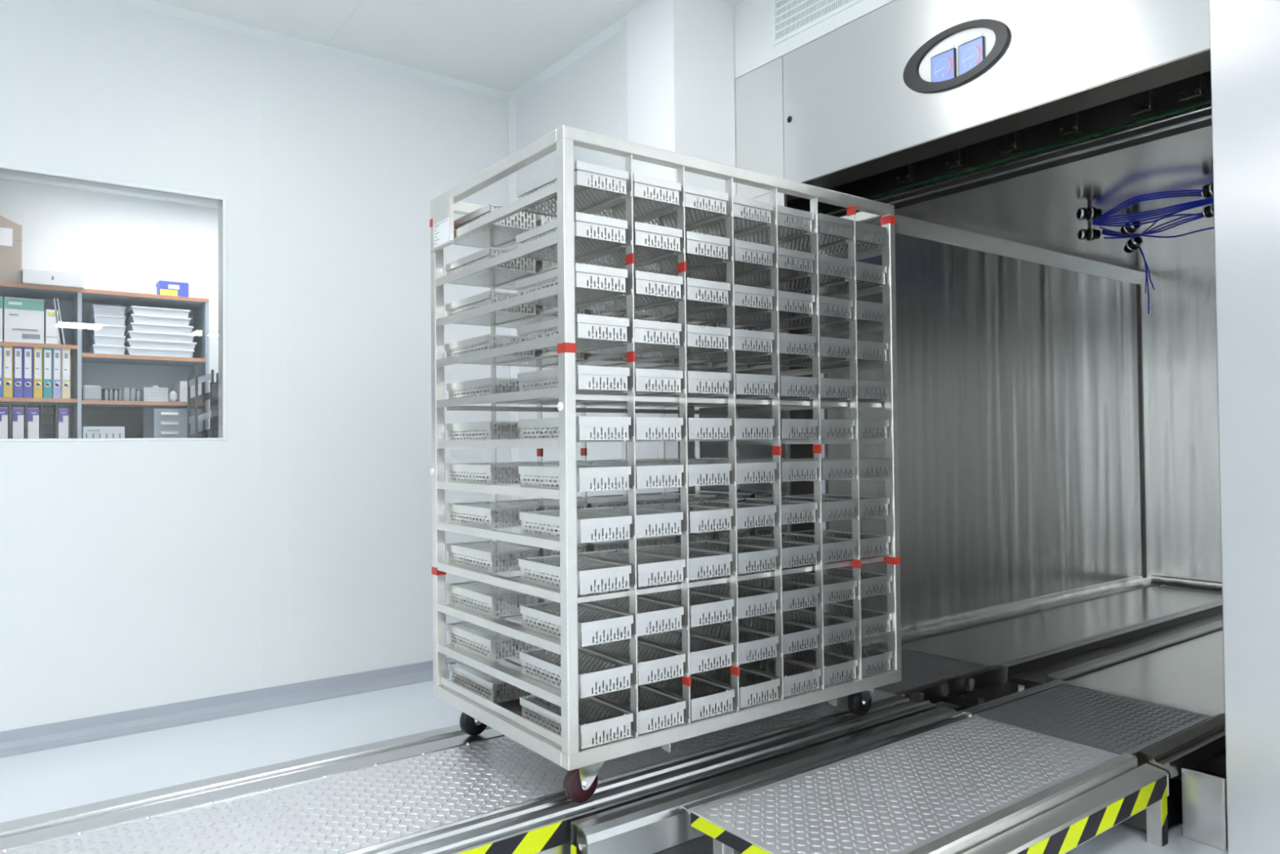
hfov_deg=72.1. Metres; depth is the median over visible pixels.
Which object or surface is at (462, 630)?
tray
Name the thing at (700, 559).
tray
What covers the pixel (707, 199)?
tray
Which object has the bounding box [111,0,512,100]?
trim
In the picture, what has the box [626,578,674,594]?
tray
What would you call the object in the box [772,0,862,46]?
air vent
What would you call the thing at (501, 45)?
ceiling
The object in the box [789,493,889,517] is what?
tray
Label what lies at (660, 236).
tray
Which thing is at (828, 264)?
tray
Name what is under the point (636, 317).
tray
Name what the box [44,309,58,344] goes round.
box
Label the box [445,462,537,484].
tray
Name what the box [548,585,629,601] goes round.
tray
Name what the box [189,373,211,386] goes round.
tray
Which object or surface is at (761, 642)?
tray
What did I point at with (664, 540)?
tray
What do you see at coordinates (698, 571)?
tray
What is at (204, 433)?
tray
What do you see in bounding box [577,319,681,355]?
tray
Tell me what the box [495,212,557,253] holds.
tray
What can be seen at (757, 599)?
tray
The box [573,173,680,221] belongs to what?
tray
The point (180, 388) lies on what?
box
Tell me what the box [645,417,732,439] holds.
tray
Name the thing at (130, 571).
wall
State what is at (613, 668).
tray
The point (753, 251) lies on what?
tray
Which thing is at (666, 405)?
tray
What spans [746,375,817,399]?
tray
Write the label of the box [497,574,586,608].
tray
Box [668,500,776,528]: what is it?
tray
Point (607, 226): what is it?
tray
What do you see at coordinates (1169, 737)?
platform
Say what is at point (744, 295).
tray
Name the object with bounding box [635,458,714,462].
tray
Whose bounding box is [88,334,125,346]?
plastic container
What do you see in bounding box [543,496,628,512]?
tray
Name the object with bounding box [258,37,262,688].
trim
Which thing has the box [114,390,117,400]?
vial
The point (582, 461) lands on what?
tray
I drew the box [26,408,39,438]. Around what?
binder
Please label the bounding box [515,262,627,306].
tray
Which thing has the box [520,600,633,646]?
tray
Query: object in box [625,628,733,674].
tray
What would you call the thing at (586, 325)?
tray
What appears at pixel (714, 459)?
tray
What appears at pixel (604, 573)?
tray
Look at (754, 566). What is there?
tray
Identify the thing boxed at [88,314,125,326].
plastic container
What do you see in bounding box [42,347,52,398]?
ring binder
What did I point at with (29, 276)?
flat box
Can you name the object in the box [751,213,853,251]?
tray
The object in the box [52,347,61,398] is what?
ring binder
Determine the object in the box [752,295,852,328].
tray
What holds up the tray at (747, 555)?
in the trolley
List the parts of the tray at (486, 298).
tray lid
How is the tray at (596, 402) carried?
in the trolley
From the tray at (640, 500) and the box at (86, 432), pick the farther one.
the box at (86, 432)
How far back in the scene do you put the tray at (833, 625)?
2.91 m
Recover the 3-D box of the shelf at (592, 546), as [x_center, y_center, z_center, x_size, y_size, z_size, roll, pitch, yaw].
[-0.181,0.418,3.067,0.166,0.062,0.325,0,-1,-37]
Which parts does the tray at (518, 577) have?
tray lid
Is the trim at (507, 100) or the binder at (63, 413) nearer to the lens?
the binder at (63, 413)
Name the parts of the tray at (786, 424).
tray lid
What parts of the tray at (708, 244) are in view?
tray lid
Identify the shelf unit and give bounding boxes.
[0,281,208,438]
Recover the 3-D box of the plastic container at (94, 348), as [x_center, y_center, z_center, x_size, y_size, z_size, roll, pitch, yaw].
[-2.863,-0.402,4.717,0.148,0.051,0.260,0,-1,-37]
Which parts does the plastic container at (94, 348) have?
lid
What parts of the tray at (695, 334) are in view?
tray lid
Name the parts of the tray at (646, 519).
tray lid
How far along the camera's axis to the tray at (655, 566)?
2.47 m
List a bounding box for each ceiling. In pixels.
[0,173,217,208]
[151,0,742,93]
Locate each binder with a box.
[0,345,2,397]
[0,407,8,438]
[2,346,13,397]
[11,407,23,438]
[13,346,22,397]
[22,346,32,397]
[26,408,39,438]
[32,346,42,398]
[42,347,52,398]
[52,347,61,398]
[57,408,68,438]
[61,348,70,398]
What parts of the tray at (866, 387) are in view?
tray lid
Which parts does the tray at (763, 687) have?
tray lid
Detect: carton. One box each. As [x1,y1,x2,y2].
[0,296,2,341]
[3,297,44,343]
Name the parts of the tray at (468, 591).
tray lid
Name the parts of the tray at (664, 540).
tray lid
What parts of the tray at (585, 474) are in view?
tray lid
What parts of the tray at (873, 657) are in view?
tray lid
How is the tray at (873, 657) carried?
in the trolley
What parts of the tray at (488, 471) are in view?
tray lid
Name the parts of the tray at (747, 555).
tray lid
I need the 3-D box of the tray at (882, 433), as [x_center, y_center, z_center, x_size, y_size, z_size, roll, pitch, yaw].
[0.696,0.012,3.118,0.160,0.059,0.319,0,-1,-37]
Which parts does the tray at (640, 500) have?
tray lid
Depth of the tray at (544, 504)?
2.98 m
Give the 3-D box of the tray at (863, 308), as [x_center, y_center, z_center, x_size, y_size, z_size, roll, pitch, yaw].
[0.696,-0.390,3.120,0.166,0.062,0.325,0,-1,-37]
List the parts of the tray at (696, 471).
tray lid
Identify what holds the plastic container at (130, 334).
on the plastic container at (129, 342)
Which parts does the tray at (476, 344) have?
tray lid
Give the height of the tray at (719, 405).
0.062 m
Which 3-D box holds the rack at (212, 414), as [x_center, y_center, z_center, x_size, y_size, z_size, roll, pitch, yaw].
[-2.323,0.499,4.718,0.155,1.600,0.234,0,-1,-37]
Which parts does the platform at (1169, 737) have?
guide rail, tread plate, guide rail, guide rail, tread plate, support frame, guide rail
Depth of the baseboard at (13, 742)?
3.85 m
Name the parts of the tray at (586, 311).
tray lid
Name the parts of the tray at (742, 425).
tray lid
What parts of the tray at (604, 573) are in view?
tray lid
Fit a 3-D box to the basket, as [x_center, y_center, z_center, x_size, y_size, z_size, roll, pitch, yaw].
[-2.643,-0.179,4.780,0.114,0.088,0.131,0,-1,-37]
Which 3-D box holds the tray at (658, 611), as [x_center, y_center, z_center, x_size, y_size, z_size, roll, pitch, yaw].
[-0.040,0.541,2.558,0.166,0.062,0.325,0,-1,-37]
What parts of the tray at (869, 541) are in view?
tray lid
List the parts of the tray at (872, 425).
tray lid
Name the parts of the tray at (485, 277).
tray lid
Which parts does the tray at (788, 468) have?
tray lid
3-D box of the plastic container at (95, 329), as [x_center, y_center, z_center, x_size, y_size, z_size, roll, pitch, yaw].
[-2.864,-0.507,4.719,0.148,0.053,0.260,0,-1,-37]
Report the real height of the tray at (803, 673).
0.062 m
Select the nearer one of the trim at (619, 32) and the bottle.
the trim at (619, 32)
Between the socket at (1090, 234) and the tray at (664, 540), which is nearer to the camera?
the tray at (664, 540)
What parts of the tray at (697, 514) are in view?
tray lid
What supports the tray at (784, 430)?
on the tray at (786, 424)
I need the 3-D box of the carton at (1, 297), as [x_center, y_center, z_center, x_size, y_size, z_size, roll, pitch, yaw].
[-3.269,-0.528,4.373,0.153,0.222,0.253,0,-1,-37]
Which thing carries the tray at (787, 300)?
in the trolley
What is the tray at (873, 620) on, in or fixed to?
in the trolley
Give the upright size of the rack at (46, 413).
0.256 m
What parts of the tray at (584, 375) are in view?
tray lid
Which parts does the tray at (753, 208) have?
tray lid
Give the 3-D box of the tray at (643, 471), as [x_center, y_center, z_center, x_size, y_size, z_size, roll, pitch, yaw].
[-0.040,0.141,2.569,0.166,0.062,0.325,0,-1,-37]
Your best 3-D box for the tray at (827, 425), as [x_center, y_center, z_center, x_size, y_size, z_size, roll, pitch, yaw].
[0.553,0.010,3.012,0.166,0.062,0.325,0,-1,-37]
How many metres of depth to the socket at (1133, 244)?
4.60 m
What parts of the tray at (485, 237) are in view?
tray lid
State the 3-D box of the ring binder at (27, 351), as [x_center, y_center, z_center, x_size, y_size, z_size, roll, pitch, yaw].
[-3.128,-0.273,4.484,0.039,0.262,0.272,0,-1,-37]
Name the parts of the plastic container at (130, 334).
lid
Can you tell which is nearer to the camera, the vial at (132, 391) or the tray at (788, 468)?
the tray at (788, 468)
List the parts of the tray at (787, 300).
tray lid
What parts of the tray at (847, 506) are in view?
tray lid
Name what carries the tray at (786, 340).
in the trolley
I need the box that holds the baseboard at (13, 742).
[0,646,518,757]
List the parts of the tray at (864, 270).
tray lid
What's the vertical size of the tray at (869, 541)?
0.062 m
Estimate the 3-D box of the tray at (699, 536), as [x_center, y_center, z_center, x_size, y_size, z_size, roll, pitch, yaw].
[0.108,0.419,3.292,0.166,0.062,0.325,0,-1,-37]
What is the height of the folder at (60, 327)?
0.234 m
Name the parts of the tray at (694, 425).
tray lid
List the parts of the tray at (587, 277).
tray lid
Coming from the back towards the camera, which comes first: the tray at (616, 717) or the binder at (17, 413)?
the binder at (17, 413)
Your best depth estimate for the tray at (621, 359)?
3.02 m
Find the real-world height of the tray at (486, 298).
0.062 m
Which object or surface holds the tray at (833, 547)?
in the trolley
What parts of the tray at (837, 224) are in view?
tray lid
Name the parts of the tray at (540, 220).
tray lid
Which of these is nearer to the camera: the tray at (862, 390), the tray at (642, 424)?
the tray at (642, 424)
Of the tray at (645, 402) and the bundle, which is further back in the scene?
the bundle
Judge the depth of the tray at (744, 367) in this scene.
3.34 m
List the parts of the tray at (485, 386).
tray lid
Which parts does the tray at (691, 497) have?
tray lid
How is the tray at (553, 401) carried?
in the trolley
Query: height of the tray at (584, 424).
0.062 m
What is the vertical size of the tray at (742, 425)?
0.062 m
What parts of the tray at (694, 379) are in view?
tray lid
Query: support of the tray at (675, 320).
in the trolley
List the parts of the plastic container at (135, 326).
lid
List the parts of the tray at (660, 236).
tray lid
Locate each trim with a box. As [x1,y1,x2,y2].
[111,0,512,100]
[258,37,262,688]
[286,44,289,683]
[324,0,364,45]
[506,99,520,613]
[507,97,519,646]
[511,14,626,99]
[618,31,621,218]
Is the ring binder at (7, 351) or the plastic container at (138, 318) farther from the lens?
the plastic container at (138, 318)
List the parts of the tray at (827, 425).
tray lid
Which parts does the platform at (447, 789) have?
guide rail, guide rail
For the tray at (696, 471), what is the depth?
2.56 m
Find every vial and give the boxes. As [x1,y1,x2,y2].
[104,389,108,400]
[109,389,112,400]
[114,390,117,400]
[118,388,123,400]
[123,387,129,400]
[129,388,136,400]
[136,390,140,400]
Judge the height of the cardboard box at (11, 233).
0.348 m
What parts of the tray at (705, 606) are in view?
tray lid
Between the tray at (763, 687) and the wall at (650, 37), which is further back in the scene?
the wall at (650, 37)
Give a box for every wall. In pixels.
[0,0,511,731]
[0,178,217,437]
[517,26,628,635]
[626,0,740,626]
[733,0,895,79]
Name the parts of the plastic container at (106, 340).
lid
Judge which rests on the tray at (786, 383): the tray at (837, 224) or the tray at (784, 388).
the tray at (784, 388)
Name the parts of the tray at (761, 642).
tray lid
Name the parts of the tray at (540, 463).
tray lid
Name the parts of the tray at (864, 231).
tray lid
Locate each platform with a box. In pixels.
[0,688,936,853]
[690,715,1168,853]
[866,640,1225,830]
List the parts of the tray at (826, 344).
tray lid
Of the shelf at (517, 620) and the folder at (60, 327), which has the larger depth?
the folder at (60, 327)
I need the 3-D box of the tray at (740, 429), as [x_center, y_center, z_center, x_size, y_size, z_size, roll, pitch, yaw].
[0.251,0.010,2.791,0.160,0.059,0.319,0,-1,-37]
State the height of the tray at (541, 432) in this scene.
0.062 m
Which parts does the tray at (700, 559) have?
tray lid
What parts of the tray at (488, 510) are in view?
tray lid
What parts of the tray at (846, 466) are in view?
tray lid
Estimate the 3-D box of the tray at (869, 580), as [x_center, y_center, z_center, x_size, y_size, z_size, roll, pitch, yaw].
[0.705,0.543,3.108,0.166,0.062,0.325,0,-1,-37]
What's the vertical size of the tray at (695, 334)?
0.062 m
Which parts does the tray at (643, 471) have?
tray lid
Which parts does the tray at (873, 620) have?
tray lid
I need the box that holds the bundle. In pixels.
[1092,189,1213,314]
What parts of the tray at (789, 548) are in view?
tray lid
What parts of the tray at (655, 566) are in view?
tray lid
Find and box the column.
[672,0,739,577]
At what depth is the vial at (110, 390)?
4.63 m
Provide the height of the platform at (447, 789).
0.243 m
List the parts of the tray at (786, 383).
tray lid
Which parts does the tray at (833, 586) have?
tray lid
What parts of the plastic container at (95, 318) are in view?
lid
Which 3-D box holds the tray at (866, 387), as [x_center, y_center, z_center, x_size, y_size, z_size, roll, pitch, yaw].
[0.701,-0.123,3.118,0.166,0.062,0.325,0,-1,-37]
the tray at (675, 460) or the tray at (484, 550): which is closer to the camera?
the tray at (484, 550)
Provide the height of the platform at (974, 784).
0.243 m
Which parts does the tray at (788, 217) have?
tray lid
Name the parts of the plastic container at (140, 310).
lid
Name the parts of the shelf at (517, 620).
tray lid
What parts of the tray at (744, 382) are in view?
tray lid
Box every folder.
[51,297,60,344]
[55,298,65,344]
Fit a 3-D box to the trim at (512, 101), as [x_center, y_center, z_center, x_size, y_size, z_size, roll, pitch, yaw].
[-0.686,-0.316,4.797,0.035,3.020,0.035,0,-1,-37]
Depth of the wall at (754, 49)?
3.71 m
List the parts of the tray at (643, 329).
tray lid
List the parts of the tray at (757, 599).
tray lid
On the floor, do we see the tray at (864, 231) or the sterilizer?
the sterilizer
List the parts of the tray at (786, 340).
tray lid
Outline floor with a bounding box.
[0,610,1227,853]
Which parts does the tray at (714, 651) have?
tray lid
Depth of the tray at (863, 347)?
3.02 m
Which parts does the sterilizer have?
panel, panel, plate, panel, guide rail, floor plate, guide rail, guide rail, floor plate, skirt plate, door panel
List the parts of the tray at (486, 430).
tray lid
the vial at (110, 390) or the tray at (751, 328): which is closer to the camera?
the tray at (751, 328)
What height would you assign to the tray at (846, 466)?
0.062 m
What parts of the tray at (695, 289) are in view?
tray lid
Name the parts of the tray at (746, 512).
tray lid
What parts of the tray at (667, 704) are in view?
tray lid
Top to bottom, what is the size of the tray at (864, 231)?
0.062 m
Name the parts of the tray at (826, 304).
tray lid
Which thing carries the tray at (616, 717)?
in the trolley
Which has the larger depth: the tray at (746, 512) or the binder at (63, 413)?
the binder at (63, 413)
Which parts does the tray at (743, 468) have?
tray lid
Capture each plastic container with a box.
[88,304,125,319]
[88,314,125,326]
[88,324,125,338]
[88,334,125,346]
[88,344,125,354]
[124,306,190,318]
[124,314,191,325]
[124,322,193,334]
[124,330,195,342]
[124,338,196,350]
[124,346,194,357]
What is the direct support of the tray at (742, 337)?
in the trolley
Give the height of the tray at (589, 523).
0.062 m
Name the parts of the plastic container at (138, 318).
lid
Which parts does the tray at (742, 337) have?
tray lid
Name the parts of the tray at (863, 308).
tray lid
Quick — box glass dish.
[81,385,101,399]
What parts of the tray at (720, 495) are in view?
tray lid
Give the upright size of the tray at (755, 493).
0.062 m
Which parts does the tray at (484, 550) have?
tray lid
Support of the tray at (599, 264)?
in the trolley
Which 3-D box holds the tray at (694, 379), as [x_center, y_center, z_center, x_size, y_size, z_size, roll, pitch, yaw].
[0.106,-0.125,2.679,0.166,0.062,0.325,0,-1,-37]
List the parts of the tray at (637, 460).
tray lid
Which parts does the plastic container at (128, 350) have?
lid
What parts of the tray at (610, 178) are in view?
tray lid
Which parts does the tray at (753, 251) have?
tray lid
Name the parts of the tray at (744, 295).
tray lid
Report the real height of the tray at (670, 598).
0.062 m
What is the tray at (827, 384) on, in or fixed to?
in the trolley
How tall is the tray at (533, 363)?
0.062 m
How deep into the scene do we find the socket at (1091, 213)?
4.07 m
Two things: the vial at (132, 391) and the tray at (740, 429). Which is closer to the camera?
the tray at (740, 429)
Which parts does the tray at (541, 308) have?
tray lid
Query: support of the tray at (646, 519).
in the trolley
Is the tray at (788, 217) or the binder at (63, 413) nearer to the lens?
the tray at (788, 217)
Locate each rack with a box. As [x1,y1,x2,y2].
[0,401,57,438]
[187,368,217,437]
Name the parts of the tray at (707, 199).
tray lid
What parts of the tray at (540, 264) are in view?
tray lid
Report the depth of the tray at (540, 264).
2.85 m
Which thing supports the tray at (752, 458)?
in the trolley
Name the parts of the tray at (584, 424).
tray lid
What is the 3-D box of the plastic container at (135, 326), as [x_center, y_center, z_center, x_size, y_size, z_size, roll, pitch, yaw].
[-2.650,-0.528,4.841,0.302,0.044,0.260,0,-1,-37]
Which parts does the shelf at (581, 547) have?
tray lid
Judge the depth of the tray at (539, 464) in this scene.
2.94 m
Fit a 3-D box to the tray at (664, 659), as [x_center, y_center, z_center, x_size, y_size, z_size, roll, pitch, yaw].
[-0.036,0.674,2.560,0.166,0.062,0.325,0,-1,-37]
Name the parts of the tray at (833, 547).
tray lid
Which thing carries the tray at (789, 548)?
in the trolley
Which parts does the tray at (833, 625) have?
tray lid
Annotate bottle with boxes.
[154,286,156,294]
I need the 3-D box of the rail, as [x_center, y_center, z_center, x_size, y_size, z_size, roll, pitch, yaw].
[0.492,1.116,2.640,1.572,0.236,0.124,0,-1,-37]
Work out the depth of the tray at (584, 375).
2.37 m
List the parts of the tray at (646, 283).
tray lid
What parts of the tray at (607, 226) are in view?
tray lid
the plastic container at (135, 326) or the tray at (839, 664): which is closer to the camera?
the tray at (839, 664)
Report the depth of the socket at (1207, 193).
3.72 m
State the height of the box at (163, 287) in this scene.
0.080 m
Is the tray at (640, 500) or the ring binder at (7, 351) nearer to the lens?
the tray at (640, 500)
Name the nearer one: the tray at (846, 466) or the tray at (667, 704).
the tray at (667, 704)
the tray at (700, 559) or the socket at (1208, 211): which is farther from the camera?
the socket at (1208, 211)
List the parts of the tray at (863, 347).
tray lid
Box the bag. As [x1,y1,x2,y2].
[168,390,177,401]
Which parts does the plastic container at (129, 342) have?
lid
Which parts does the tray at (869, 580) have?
tray lid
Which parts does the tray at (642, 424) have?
tray lid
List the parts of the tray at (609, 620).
tray lid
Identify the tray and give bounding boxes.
[42,413,54,415]
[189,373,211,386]
[189,391,211,404]
[189,410,211,423]
[189,429,211,437]
[444,333,536,364]
[445,247,537,288]
[445,290,536,326]
[445,421,535,439]
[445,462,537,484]
[446,377,537,403]
[446,501,538,528]
[446,540,539,573]
[446,621,537,661]
[447,580,539,617]
[447,657,540,702]
[453,203,537,248]
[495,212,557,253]
[495,297,585,328]
[497,253,557,292]
[497,346,584,367]
[497,427,559,438]
[497,461,587,480]
[497,498,587,519]
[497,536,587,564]
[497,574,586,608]
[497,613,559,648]
[498,379,581,404]
[498,462,559,480]
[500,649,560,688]
[502,546,585,564]
[515,160,628,217]
[515,211,627,262]
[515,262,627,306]
[516,313,629,351]
[517,364,629,394]
[518,416,631,440]
[518,464,631,491]
[518,554,631,595]
[519,509,631,542]
[519,646,632,697]
[519,688,633,749]
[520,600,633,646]
[542,302,626,329]
[542,346,626,368]
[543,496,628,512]
[544,460,627,463]
[544,573,629,601]
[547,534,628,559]
[548,385,622,404]
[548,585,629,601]
[552,261,626,295]
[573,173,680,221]
[574,221,682,268]
[574,270,683,312]
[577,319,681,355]
[577,368,683,395]
[577,462,684,488]
[577,506,683,537]
[577,548,685,586]
[577,595,684,635]
[577,635,685,685]
[580,681,685,734]
[586,494,676,510]
[590,351,675,368]
[591,417,683,439]
[592,568,674,594]
[595,533,675,554]
[598,459,675,477]
[600,386,668,405]
[614,308,671,322]
[622,184,728,228]
[622,277,730,317]
[622,324,730,358]
[622,462,731,486]
[622,502,733,533]
[622,544,732,580]
[624,370,731,397]
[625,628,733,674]
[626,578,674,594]
[626,589,733,627]
[626,670,734,720]
[627,492,716,507]
[633,231,729,275]
[634,256,695,270]
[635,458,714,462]
[637,355,712,370]
[640,530,714,548]
[641,388,709,406]
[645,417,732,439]
[648,593,712,620]
[657,571,715,588]
[665,312,712,326]
[666,490,751,505]
[668,195,773,237]
[668,239,774,280]
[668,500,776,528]
[669,328,773,360]
[669,358,748,372]
[669,540,777,573]
[671,284,773,321]
[671,457,751,460]
[671,582,777,618]
[675,620,778,664]
[677,660,779,708]
[687,404,746,407]
[687,461,776,484]
[689,373,776,398]
[689,527,751,542]
[697,417,774,439]
[697,425,773,439]
[700,362,783,373]
[701,488,786,499]
[703,457,784,459]
[704,566,752,582]
[706,317,749,329]
[711,247,814,286]
[711,290,814,325]
[711,333,816,363]
[711,536,818,568]
[712,459,818,481]
[712,497,817,524]
[713,404,772,408]
[714,204,813,244]
[714,615,818,654]
[715,577,819,611]
[715,651,820,697]
[720,523,786,541]
[742,318,781,333]
[742,418,818,439]
[742,426,817,439]
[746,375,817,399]
[746,382,816,399]
[746,566,784,573]
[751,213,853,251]
[751,254,853,291]
[751,532,856,562]
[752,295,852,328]
[753,336,854,365]
[753,607,857,645]
[754,419,854,438]
[754,495,856,521]
[755,644,857,686]
[758,572,856,604]
[760,377,853,400]
[763,458,856,479]
[786,261,886,296]
[787,221,887,257]
[787,300,888,332]
[787,529,890,557]
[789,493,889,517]
[790,602,892,637]
[790,638,891,676]
[792,340,888,367]
[798,567,892,597]
[799,419,888,438]
[799,426,887,438]
[802,457,890,478]
[827,379,889,401]
[827,386,888,401]
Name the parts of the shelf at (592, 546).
tray lid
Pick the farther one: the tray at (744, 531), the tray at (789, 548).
the tray at (744, 531)
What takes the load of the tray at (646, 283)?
in the trolley
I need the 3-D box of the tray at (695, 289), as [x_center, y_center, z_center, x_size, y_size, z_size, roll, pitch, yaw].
[0.104,-0.392,2.685,0.166,0.062,0.325,0,-1,-37]
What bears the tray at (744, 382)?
in the trolley
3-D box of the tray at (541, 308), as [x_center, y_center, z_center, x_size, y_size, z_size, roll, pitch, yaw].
[-0.340,-0.382,2.975,0.166,0.062,0.325,0,-1,-37]
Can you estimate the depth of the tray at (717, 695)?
2.57 m
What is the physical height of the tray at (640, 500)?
0.062 m
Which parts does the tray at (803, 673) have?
tray lid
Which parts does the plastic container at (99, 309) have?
lid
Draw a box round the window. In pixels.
[0,162,227,441]
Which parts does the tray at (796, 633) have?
tray lid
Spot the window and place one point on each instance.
(5, 168)
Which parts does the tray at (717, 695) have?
tray lid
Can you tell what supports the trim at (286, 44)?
attached to the wall at (130, 571)
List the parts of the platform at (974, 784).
leg, leg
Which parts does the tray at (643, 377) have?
tray lid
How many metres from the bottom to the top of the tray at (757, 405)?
0.062 m
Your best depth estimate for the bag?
4.77 m
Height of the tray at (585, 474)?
0.062 m
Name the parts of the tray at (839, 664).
tray lid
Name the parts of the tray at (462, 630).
tray lid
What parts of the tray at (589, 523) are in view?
tray lid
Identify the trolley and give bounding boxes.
[429,124,902,802]
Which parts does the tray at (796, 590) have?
tray lid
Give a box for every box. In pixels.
[0,215,22,283]
[22,267,84,288]
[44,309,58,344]
[81,426,124,438]
[155,280,188,297]
[173,381,201,402]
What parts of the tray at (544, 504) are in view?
tray lid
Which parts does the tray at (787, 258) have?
tray lid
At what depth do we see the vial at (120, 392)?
4.66 m
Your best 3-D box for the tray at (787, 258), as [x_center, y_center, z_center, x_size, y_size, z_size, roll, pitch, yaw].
[0.398,-0.524,2.908,0.166,0.062,0.325,0,-1,-37]
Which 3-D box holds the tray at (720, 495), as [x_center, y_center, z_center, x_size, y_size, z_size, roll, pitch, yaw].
[0.260,0.287,3.407,0.166,0.062,0.325,0,-1,-37]
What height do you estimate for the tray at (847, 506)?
0.062 m
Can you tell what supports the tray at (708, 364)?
in the trolley
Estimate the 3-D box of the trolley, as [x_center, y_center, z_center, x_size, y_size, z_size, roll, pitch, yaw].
[0.095,0.121,2.981,1.372,1.775,0.851,0,-1,-37]
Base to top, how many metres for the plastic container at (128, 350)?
0.043 m
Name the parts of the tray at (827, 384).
tray lid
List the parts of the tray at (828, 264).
tray lid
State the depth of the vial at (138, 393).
4.69 m
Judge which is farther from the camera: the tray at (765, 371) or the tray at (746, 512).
the tray at (765, 371)
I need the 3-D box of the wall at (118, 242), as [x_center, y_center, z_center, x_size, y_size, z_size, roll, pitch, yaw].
[-3.168,-0.020,4.830,4.700,2.660,0.100,0,-1,-37]
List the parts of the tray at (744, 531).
tray lid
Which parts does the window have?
pane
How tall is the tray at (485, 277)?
0.062 m
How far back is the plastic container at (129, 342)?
4.73 m
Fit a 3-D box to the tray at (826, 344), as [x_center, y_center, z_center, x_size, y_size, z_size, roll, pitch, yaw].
[0.552,-0.257,3.012,0.166,0.062,0.325,0,-1,-37]
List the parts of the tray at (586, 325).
tray lid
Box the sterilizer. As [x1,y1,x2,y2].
[735,0,1279,853]
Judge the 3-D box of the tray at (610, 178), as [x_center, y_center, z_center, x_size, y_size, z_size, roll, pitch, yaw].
[-0.195,-0.659,2.466,0.166,0.062,0.325,0,-1,-37]
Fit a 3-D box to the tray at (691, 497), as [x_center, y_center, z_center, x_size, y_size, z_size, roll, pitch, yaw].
[0.116,0.286,3.290,0.166,0.062,0.325,0,-1,-37]
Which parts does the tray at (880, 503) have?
tray lid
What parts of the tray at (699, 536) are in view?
tray lid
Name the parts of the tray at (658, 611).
tray lid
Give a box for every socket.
[1076,202,1102,221]
[1077,223,1101,240]
[1120,217,1141,235]
[1123,232,1142,253]
[1200,181,1213,198]
[1202,203,1213,217]
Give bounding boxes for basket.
[140,385,168,401]
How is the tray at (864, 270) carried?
in the trolley
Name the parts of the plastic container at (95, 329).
lid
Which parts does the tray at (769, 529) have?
tray lid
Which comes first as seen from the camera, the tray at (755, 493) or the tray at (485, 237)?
the tray at (485, 237)
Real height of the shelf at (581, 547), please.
0.062 m

